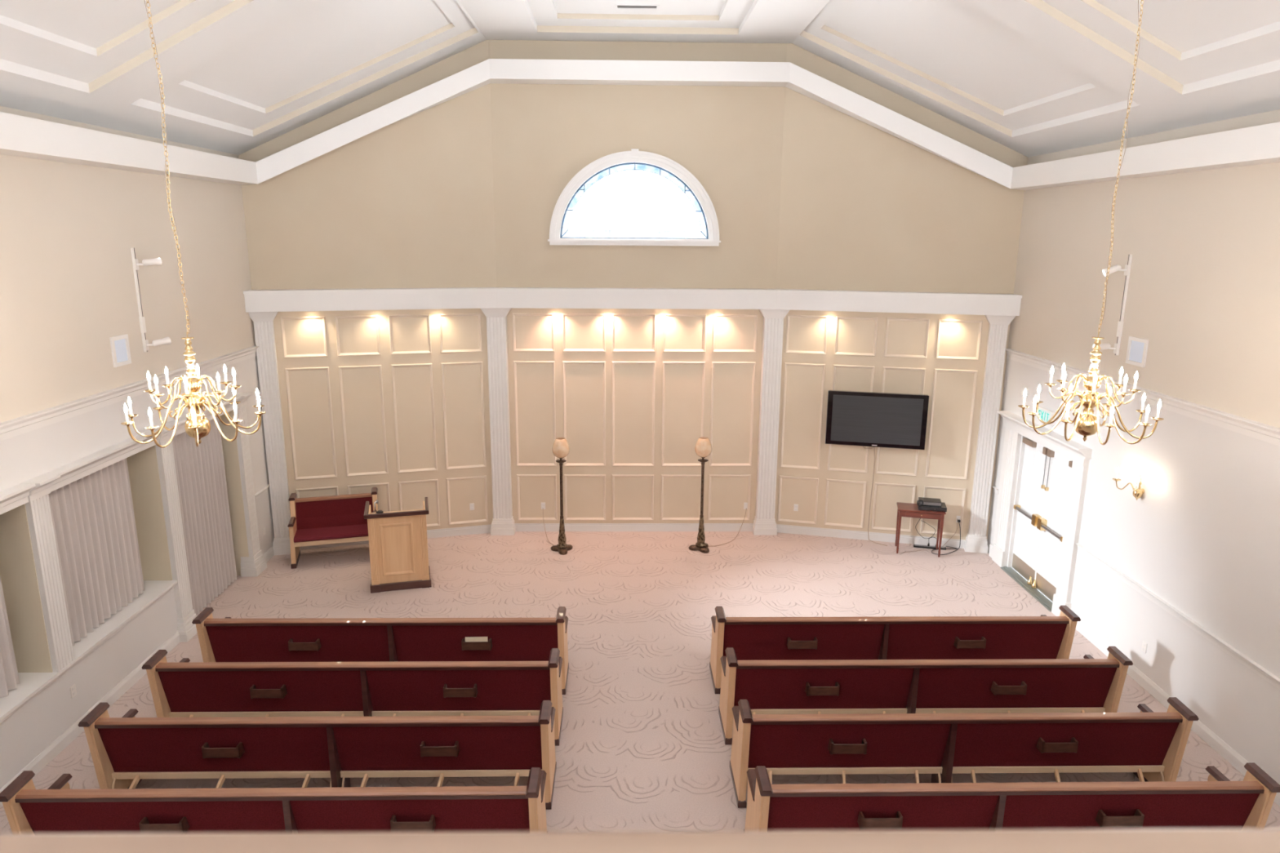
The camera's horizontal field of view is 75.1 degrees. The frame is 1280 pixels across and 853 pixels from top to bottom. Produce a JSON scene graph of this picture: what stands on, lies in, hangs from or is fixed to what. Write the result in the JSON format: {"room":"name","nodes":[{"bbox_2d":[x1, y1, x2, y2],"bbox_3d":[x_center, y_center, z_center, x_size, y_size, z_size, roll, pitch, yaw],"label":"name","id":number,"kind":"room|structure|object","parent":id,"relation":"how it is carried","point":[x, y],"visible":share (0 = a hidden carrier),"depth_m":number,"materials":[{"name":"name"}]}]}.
{"room":"funeral home chapel","nodes":[
{"label":"funeral home chapel","id":0,"kind":"room"},
{"bbox_2d":[0,106,274,789],"bbox_3d":[-5.787,-0.424,4.777,0.520,8.400,15.737,0,13,-1],"label":"wall","id":1,"kind":"structure","parent":0,"point":[68,232],"depth_m":8.63,"materials":[{"name":"white paint"}]},
{"bbox_2d":[0,577,19,697],"bbox_3d":[-5.732,1.742,6.747,0.077,1.706,1.600,0,13,-1],"label":"curtain","id":2,"kind":"object","parent":1,"relation":"hanging from","point":[9,677],"visible":1,"depth_m":7.54,"materials":[{"name":"beige fabric"}]},
{"bbox_2d":[25,493,74,672],"bbox_3d":[-5.573,1.476,7.870,0.050,1.730,0.240,0,13,-1],"label":"trim","id":3,"kind":"structure","parent":1,"relation":"attached to","point":[38,510],"depth_m":7.84,"materials":[{"name":"white paint"}]},
{"bbox_2d":[70,684,76,698],"bbox_3d":[-5.602,2.618,8.235,0.012,0.120,0.074,0,13,-1],"label":"wall outlet","id":4,"kind":"object","parent":1,"relation":"attached to","point":[73,689],"visible":1,"depth_m":8.22,"materials":[{"name":"white plastic"}]},
{"bbox_2d":[0,580,177,724],"bbox_3d":[-5.762,2.632,6.900,0.475,0.090,6.500,0,13,-1],"label":"trim","id":5,"kind":"structure","parent":1,"relation":"attached to","point":[30,685],"depth_m":8.52,"materials":[{"name":"white paint"}]},
{"bbox_2d":[48,457,144,645],"bbox_3d":[-5.775,1.274,8.778,0.073,1.706,1.570,0,13,-1],"label":"curtain","id":6,"kind":"object","parent":1,"relation":"hanging from","point":[93,516],"visible":0.8,"depth_m":8.83,"materials":[{"name":"beige fabric"}]},
{"bbox_2d":[109,333,131,367],"bbox_3d":[-5.607,-0.820,8.992,0.020,0.320,0.300,0,13,-1],"label":"wall panel","id":7,"kind":"object","parent":1,"relation":"attached to","point":[120,347],"visible":1,"depth_m":8.99,"materials":[{"name":"white paint"}]},
{"bbox_2d":[0,391,253,515],"bbox_3d":[-5.502,0.582,7.598,0.176,0.176,8.770,0,13,-1],"label":"trim","id":8,"kind":"structure","parent":1,"relation":"attached to","point":[28,491],"depth_m":8.34,"materials":[{"name":"white paint"}]},
{"bbox_2d":[0,346,259,441],"bbox_3d":[-5.493,0.603,4.847,0.075,0.150,15.400,0,13,-1],"label":"trim","id":9,"kind":"structure","parent":1,"relation":"attached to","point":[10,428],"depth_m":8.60,"materials":[{"name":"white paint"}]},
{"bbox_2d":[0,546,274,808],"bbox_3d":[-5.542,3.634,5.564,0.022,0.140,15.437,0,13,-1],"label":"baseboard","id":10,"kind":"structure","parent":1,"relation":"attached to","point":[40,762],"depth_m":8.37,"materials":[{"name":"white paint"}]},
{"bbox_2d":[130,247,171,352],"bbox_3d":[-5.507,-1.423,9.386,0.285,1.160,0.111,-12,18,-42],"label":"track light","id":11,"kind":"object","parent":1,"relation":"attached to","point":[156,261],"visible":1,"depth_m":9.34,"materials":[{"name":"white plastic"}]},
{"bbox_2d":[155,439,197,642],"bbox_3d":[-5.651,1.372,10.076,0.230,2.520,0.350,0,13,-1],"label":"trim","id":12,"kind":"structure","parent":1,"relation":"attached to","point":[186,628],"depth_m":10.05,"materials":[{"name":"white paint"}]},
{"bbox_2d":[172,417,236,614],"bbox_3d":[-5.824,1.164,11.005,0.086,2.494,1.560,0,13,-1],"label":"curtain","id":13,"kind":"object","parent":1,"relation":"hanging from","point":[200,470],"visible":0.81,"depth_m":11.12,"materials":[{"name":"beige fabric"}]},
{"bbox_2d":[233,404,266,577],"bbox_3d":[-5.692,0.923,12.025,0.230,2.520,0.350,0,13,-1],"label":"trim","id":14,"kind":"structure","parent":1,"relation":"attached to","point":[252,566],"depth_m":12.04,"materials":[{"name":"white paint"}]},
{"bbox_2d":[254,484,270,499],"bbox_3d":[-5.675,1.000,12.495,0.045,0.080,0.630,0,13,-1],"label":"trim","id":15,"kind":"structure","parent":1,"relation":"attached to","point":[266,488],"depth_m":12.51,"materials":[{"name":"white paint"}]},
{"bbox_2d":[262,526,266,535],"bbox_3d":[-5.695,1.585,12.624,0.012,0.120,0.074,0,13,-1],"label":"wall outlet","id":16,"kind":"object","parent":1,"relation":"attached to","point":[264,528],"visible":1,"depth_m":12.61,"materials":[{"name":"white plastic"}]},
{"bbox_2d":[238,40,1027,540],"bbox_3d":[-0.057,-2.243,12.848,11.408,8.400,1.177,0,13,-1],"label":"wall","id":17,"kind":"structure","parent":0,"point":[464,190],"depth_m":12.96,"materials":[{"name":"beige paint"}]},
{"bbox_2d":[248,311,290,555],"bbox_3d":[-5.551,0.143,12.632,0.435,3.770,0.170,-3,14,-16],"label":"column","id":18,"kind":"structure","parent":17,"relation":"attached to","point":[264,327],"depth_m":12.57,"materials":[{"name":"white paint"}]},
{"bbox_2d":[469,502,474,510],"bbox_3d":[-2.788,1.331,13.818,0.074,0.120,0.012,-3,14,-16],"label":"wall outlet","id":19,"kind":"object","parent":17,"relation":"attached to","point":[471,505],"visible":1,"depth_m":13.81,"materials":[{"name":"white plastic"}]},
{"bbox_2d":[480,307,515,535],"bbox_3d":[-2.282,-0.045,13.550,0.480,3.770,0.205,0,13,-1],"label":"trim","id":20,"kind":"structure","parent":17,"relation":"attached to","point":[503,522],"depth_m":13.50,"materials":[{"name":"white paint"}]},
{"bbox_2d":[541,502,545,509],"bbox_3d":[-1.624,1.333,13.980,0.074,0.120,0.012,0,13,-1],"label":"wall outlet","id":21,"kind":"object","parent":17,"relation":"attached to","point":[543,504],"visible":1,"depth_m":13.98,"materials":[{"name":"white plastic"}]},
{"bbox_2d":[299,523,964,550],"bbox_3d":[-0.083,1.812,13.644,11.280,0.140,0.946,0,13,-1],"label":"baseboard","id":22,"kind":"structure","parent":17,"relation":"attached to","point":[904,539],"depth_m":14.00,"materials":[{"name":"white paint"}]},
{"bbox_2d":[243,287,1022,315],"bbox_3d":[-0.053,-1.913,12.652,11.280,0.305,1.208,0,13,-1],"label":"trim","id":23,"kind":"structure","parent":17,"relation":"attached to","point":[365,299],"depth_m":12.79,"materials":[{"name":"white paint"}]},
{"bbox_2d":[547,148,720,245],"bbox_3d":[-0.082,-3.540,12.900,2.690,1.435,0.230,0,13,-1],"label":"window","id":24,"kind":"structure","parent":17,"relation":"in","point":[634,160],"depth_m":12.92,"materials":[{"name":"white paint"}]},
{"bbox_2d":[743,502,747,509],"bbox_3d":[1.790,1.341,14.055,0.074,0.120,0.012,0,13,-1],"label":"wall outlet","id":25,"kind":"object","parent":17,"relation":"attached to","point":[745,504],"visible":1,"depth_m":14.05,"materials":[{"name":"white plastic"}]},
{"bbox_2d":[752,309,789,535],"bbox_3d":[2.117,-0.035,13.645,0.480,3.770,0.205,0,13,-1],"label":"trim","id":26,"kind":"structure","parent":17,"relation":"attached to","point":[764,522],"depth_m":13.58,"materials":[{"name":"white paint"}]},
{"bbox_2d":[793,504,798,511],"bbox_3d":[2.614,1.361,13.952,0.074,0.120,0.012,3,13,13],"label":"wall outlet","id":27,"kind":"object","parent":17,"relation":"attached to","point":[795,506],"visible":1,"depth_m":13.95,"materials":[{"name":"white plastic"}]},
{"bbox_2d":[825,390,928,449],"bbox_3d":[3.734,-0.128,13.187,1.516,0.860,0.280,3,13,13],"label":"television","id":28,"kind":"object","parent":17,"relation":"attached to","point":[854,418],"visible":1,"depth_m":13.05,"materials":[{"name":"black plastic"}]},
{"bbox_2d":[862,445,887,546],"bbox_3d":[3.790,1.084,13.481,0.537,1.681,0.190,4,13,15],"label":"cable","id":29,"kind":"object","parent":28,"relation":"hanging from","point":[862,446],"visible":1,"depth_m":13.56,"materials":[{"name":"beige plastic"}]},
{"bbox_2d":[942,518,957,546],"bbox_3d":[4.985,1.714,13.387,0.216,0.483,0.037,0,13,-1],"label":"power cable","id":30,"kind":"object","parent":17,"relation":"attached to","point":[957,518],"visible":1,"depth_m":13.38,"materials":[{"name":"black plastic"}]},
{"bbox_2d":[964,315,1015,553],"bbox_3d":[5.389,0.157,12.916,0.430,3.770,0.170,3,13,13],"label":"column","id":31,"kind":"structure","parent":17,"relation":"attached to","point":[975,541],"depth_m":12.88,"materials":[{"name":"white paint"}]},
{"bbox_2d":[0,0,1279,157],"bbox_3d":[0.125,-3.116,4.611,11.280,1.894,16.380,0,13,-1],"label":"ceiling","id":32,"kind":"structure","parent":0,"point":[1031,77],"depth_m":9.32,"materials":[{"name":"white paint"}]},
{"bbox_2d":[120,0,266,448],"bbox_3d":[-3.546,-1.777,6.290,1.012,3.939,1.060,3,13,10],"label":"chandelier","id":33,"kind":"object","parent":32,"relation":"hanging from","point":[197,426],"visible":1,"depth_m":6.56,"materials":[{"name":"gold metal"}]},
{"bbox_2d":[614,4,659,8],"bbox_3d":[-0.039,-5.553,11.016,0.580,0.022,0.150,0,13,-1],"label":"ceiling vent","id":34,"kind":"object","parent":32,"relation":"in","point":[617,6],"visible":1,"depth_m":10.98,"materials":[{"name":"white metal"}]},
{"bbox_2d":[1017,0,1164,444],"bbox_3d":[3.688,-1.809,6.436,1.012,3.968,1.060,3,13,10],"label":"chandelier","id":35,"kind":"object","parent":32,"relation":"hanging from","point":[1086,424],"visible":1,"depth_m":6.72,"materials":[{"name":"gold metal"}]},
{"bbox_2d":[0,531,1279,833],"bbox_3d":[-0.031,3.588,6.472,12.280,0.100,17.000,0,13,-1],"label":"floor","id":36,"kind":"structure","parent":0,"point":[642,747],"depth_m":11.11,"materials":[{"name":"carpet"}]},
{"bbox_2d":[0,767,546,833],"bbox_3d":[-2.679,3.027,6.434,3.870,0.973,0.720,0,13,-1],"label":"pew","id":37,"kind":"object","parent":36,"relation":"on","point":[58,808],"visible":0.73,"depth_m":6.15,"materials":[{"name":"red fabric"}]},
{"bbox_2d":[77,700,556,809],"bbox_3d":[-2.699,2.818,7.340,3.870,0.973,0.720,0,13,-1],"label":"pew","id":38,"kind":"object","parent":36,"relation":"on","point":[127,750],"visible":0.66,"depth_m":7.11,"materials":[{"name":"red fabric"}]},
{"bbox_2d":[287,487,377,568],"bbox_3d":[-4.690,1.541,12.819,1.289,0.973,0.720,-3,14,-16],"label":"pew","id":39,"kind":"object","parent":36,"relation":"on","point":[331,519],"visible":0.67,"depth_m":12.82,"materials":[{"name":"red fabric"}]},
{"bbox_2d":[142,648,563,746],"bbox_3d":[-2.718,2.609,8.246,3.870,0.973,0.720,0,13,-1],"label":"pew","id":40,"kind":"object","parent":36,"relation":"on","point":[182,689],"visible":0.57,"depth_m":8.01,"materials":[{"name":"red fabric"}]},
{"bbox_2d":[191,606,568,694],"bbox_3d":[-2.737,2.400,9.153,3.870,0.973,0.720,0,13,-1],"label":"pew","id":41,"kind":"object","parent":36,"relation":"on","point":[227,639],"visible":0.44,"depth_m":8.90,"materials":[{"name":"red fabric"}]},
{"bbox_2d":[465,636,488,641],"bbox_3d":[-1.746,2.297,8.893,0.240,0.105,0.016,0,13,-1],"label":"folded paper","id":42,"kind":"object","parent":41,"relation":"in","point":[467,638],"visible":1,"depth_m":8.88,"materials":[{"name":"beige paper"}]},
{"bbox_2d":[364,497,431,593],"bbox_3d":[-3.435,1.677,11.876,0.860,1.150,0.635,-3,13,-15],"label":"lectern","id":43,"kind":"object","parent":36,"relation":"on","point":[398,542],"visible":1,"depth_m":11.62,"materials":[{"name":"brown wood"}]},
{"bbox_2d":[373,499,383,513],"bbox_3d":[-3.614,1.108,11.511,0.118,0.186,0.090,0,13,-1],"label":"microphone","id":44,"kind":"object","parent":43,"relation":"on","point":[376,501],"visible":1,"depth_m":11.49,"materials":[{"name":"black plastic"}]},
{"bbox_2d":[542,437,573,555],"bbox_3d":[-1.352,1.003,13.343,0.452,1.836,1.089,-2,13,-12],"label":"floor lamp","id":45,"kind":"object","parent":36,"relation":"on","point":[560,449],"depth_m":13.01,"materials":[{"name":"brown metal"}]},
{"bbox_2d":[688,436,746,553],"bbox_3d":[1.375,1.011,13.394,1.318,1.836,0.488,-7,15,-29],"label":"floor lamp","id":46,"kind":"object","parent":36,"relation":"on","point":[703,447],"depth_m":13.10,"materials":[{"name":"brown metal"}]},
{"bbox_2d":[709,605,1080,693],"bbox_3d":[2.746,2.413,9.272,3.877,0.973,0.720,0,13,-1],"label":"pew","id":47,"kind":"object","parent":36,"relation":"on","point":[1042,637],"visible":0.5,"depth_m":9.02,"materials":[{"name":"red fabric"}]},
{"bbox_2d":[895,502,946,557],"bbox_3d":[4.428,1.638,13.215,0.710,0.735,0.390,3,13,13],"label":"side table","id":48,"kind":"object","parent":36,"relation":"on","point":[904,509],"visible":0.95,"depth_m":13.04,"materials":[{"name":"brown wood"}]},
{"bbox_2d":[915,519,935,538],"bbox_3d":[4.567,1.575,13.290,0.321,0.454,0.050,0,13,-1],"label":"power cable","id":49,"kind":"object","parent":48,"relation":"hanging from","point":[919,519],"visible":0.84,"depth_m":13.31,"materials":[{"name":"black plastic"}]},
{"bbox_2d":[916,500,946,511],"bbox_3d":[4.589,1.256,13.098,0.420,0.065,0.302,3,13,13],"label":"dvd player","id":50,"kind":"object","parent":48,"relation":"on","point":[943,508],"visible":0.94,"depth_m":12.98},
{"bbox_2d":[918,497,942,506],"bbox_3d":[4.565,1.188,13.109,0.330,0.062,0.232,3,13,13],"label":"receiver","id":51,"kind":"object","parent":50,"relation":"on","point":[926,501],"visible":0.98,"depth_m":13.03,"materials":[{"name":"black plastic"}]},
{"bbox_2d":[718,646,1133,745],"bbox_3d":[2.765,2.622,8.365,3.877,0.973,0.720,0,13,-1],"label":"pew","id":52,"kind":"object","parent":36,"relation":"on","point":[1088,684],"visible":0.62,"depth_m":8.13,"materials":[{"name":"red fabric"}]},
{"bbox_2d":[913,542,946,550],"bbox_3d":[4.678,1.920,13.437,0.500,0.090,0.070,3,13,12],"label":"power strip","id":53,"kind":"object","parent":36,"relation":"on","point":[928,546],"visible":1,"depth_m":13.43,"materials":[{"name":"black plastic"}]},
{"bbox_2d":[931,522,960,555],"bbox_3d":[4.893,1.774,13.261,0.542,0.456,0.232,-5,14,-23],"label":"power cable","id":54,"kind":"object","parent":36,"relation":"on","point":[958,522],"visible":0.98,"depth_m":13.34,"materials":[{"name":"black plastic"}]},
{"bbox_2d":[729,697,1198,808],"bbox_3d":[2.784,2.831,7.459,3.877,0.973,0.720,0,13,-1],"label":"pew","id":55,"kind":"object","parent":36,"relation":"on","point":[1148,744],"visible":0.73,"depth_m":7.23,"materials":[{"name":"red fabric"}]},
{"bbox_2d":[743,762,1279,830],"bbox_3d":[2.803,3.040,6.553,3.877,0.973,0.720,0,13,-1],"label":"pew","id":56,"kind":"object","parent":36,"relation":"on","point":[1218,802],"visible":0.62,"depth_m":6.28,"materials":[{"name":"red fabric"}]},
{"bbox_2d":[986,109,1279,784],"bbox_3d":[5.875,-0.402,5.048,0.250,8.400,15.775,0,13,-1],"label":"wall","id":57,"kind":"structure","parent":0,"point":[1202,536],"depth_m":8.72,"materials":[{"name":"white paint"}]},
{"bbox_2d":[0,58,1279,190],"bbox_3d":[0.122,-2.678,4.702,11.280,1.820,16.360,0,13,-1],"label":"trim","id":58,"kind":"structure","parent":57,"relation":"attached to","point":[24,136],"depth_m":11.55,"materials":[{"name":"white paint"}]},
{"bbox_2d":[1000,566,1052,612],"bbox_3d":[5.645,2.311,11.923,0.300,0.022,1.520,0,13,-1],"label":"threshold","id":59,"kind":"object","parent":57,"relation":"attached to","point":[1046,602],"depth_m":11.88,"materials":[{"name":"silver metal"}]},
{"bbox_2d":[1011,437,1049,585],"bbox_3d":[5.625,1.219,12.045,0.130,2.055,0.726,0,13,-1],"label":"door","id":60,"kind":"structure","parent":57,"relation":"in","point":[1030,508],"depth_m":12.01,"materials":[{"name":"white paint"}]},
{"bbox_2d":[988,410,1092,616],"bbox_3d":[5.566,1.162,11.759,0.270,2.337,2.320,0,13,-1],"label":"trim","id":61,"kind":"structure","parent":57,"relation":"attached to","point":[1001,551],"depth_m":11.55,"materials":[{"name":"white paint"}]},
{"bbox_2d":[1036,406,1055,425],"bbox_3d":[5.581,-0.147,11.457,0.058,0.190,0.380,0,13,-1],"label":"exit sign","id":62,"kind":"object","parent":57,"relation":"attached to","point":[1046,415],"visible":0.7,"depth_m":11.42,"materials":[{"name":"white plastic"}]},
{"bbox_2d":[1031,448,1072,602],"bbox_3d":[5.640,1.383,11.334,0.130,2.055,0.726,0,13,-1],"label":"door","id":63,"kind":"structure","parent":57,"relation":"in","point":[1051,526],"depth_m":11.40,"materials":[{"name":"white paint"}]},
{"bbox_2d":[1093,253,1132,355],"bbox_3d":[5.520,-1.422,9.753,0.276,1.170,0.131,2,13,6],"label":"track light","id":64,"kind":"object","parent":57,"relation":"attached to","point":[1127,267],"visible":0.8,"depth_m":9.70,"materials":[{"name":"white plastic"}]},
{"bbox_2d":[1111,467,1144,500],"bbox_3d":[5.535,0.668,9.345,0.239,0.340,0.480,0,13,-1],"label":"wall sconce","id":65,"kind":"object","parent":57,"relation":"attached to","point":[1138,492],"visible":1,"depth_m":9.33,"materials":[{"name":"gold metal"}]},
{"bbox_2d":[986,542,1279,806],"bbox_3d":[5.713,3.655,5.827,0.022,0.140,15.475,0,13,-1],"label":"baseboard","id":66,"kind":"structure","parent":57,"relation":"attached to","point":[1236,760],"depth_m":8.93,"materials":[{"name":"white paint"}]},
{"bbox_2d":[991,485,1279,689],"bbox_3d":[5.709,2.712,5.581,0.045,0.090,15.420,0,13,-1],"label":"trim","id":67,"kind":"structure","parent":57,"relation":"attached to","point":[1234,653],"depth_m":8.61,"materials":[{"name":"white paint"}]},
{"bbox_2d":[1125,336,1148,367],"bbox_3d":[5.646,-0.851,9.459,0.020,0.310,0.340,0,13,-1],"label":"wall panel","id":68,"kind":"object","parent":57,"relation":"attached to","point":[1137,348],"visible":1,"depth_m":9.46,"materials":[{"name":"white paint"}]},
{"bbox_2d":[1005,348,1279,446],"bbox_3d":[5.709,0.624,5.110,0.075,0.150,15.440,0,13,-1],"label":"trim","id":69,"kind":"structure","parent":57,"relation":"attached to","point":[1260,431],"depth_m":8.69,"materials":[{"name":"white paint"}]},
{"bbox_2d":[1141,640,1147,653],"bbox_3d":[5.645,2.470,9.322,0.012,0.120,0.074,0,13,-1],"label":"wall outlet","id":70,"kind":"object","parent":57,"relation":"attached to","point":[1144,644],"visible":1,"depth_m":9.31,"materials":[{"name":"white plastic"}]},
{"bbox_3d":[0.176,1.427,-2.849,12.080,8.500,0.200,0,13,-1],"label":"wall","id":71,"kind":"structure","parent":0,"visible":0},
{"bbox_3d":[0.232,1.875,-0.846,11.280,0.230,3.500,0,13,-1],"label":"trim","id":72,"kind":"structure","parent":71,"relation":"attached to","visible":0},
{"bbox_2d":[0,828,1279,852],"bbox_3d":[0.201,0.853,0.691,11.281,1.070,0.177,0,13,-1],"label":"balcony railing","id":73,"kind":"object","parent":72,"relation":"on","point":[1119,840],"visible":1,"depth_m":0.63,"materials":[{"name":"brown wood"}]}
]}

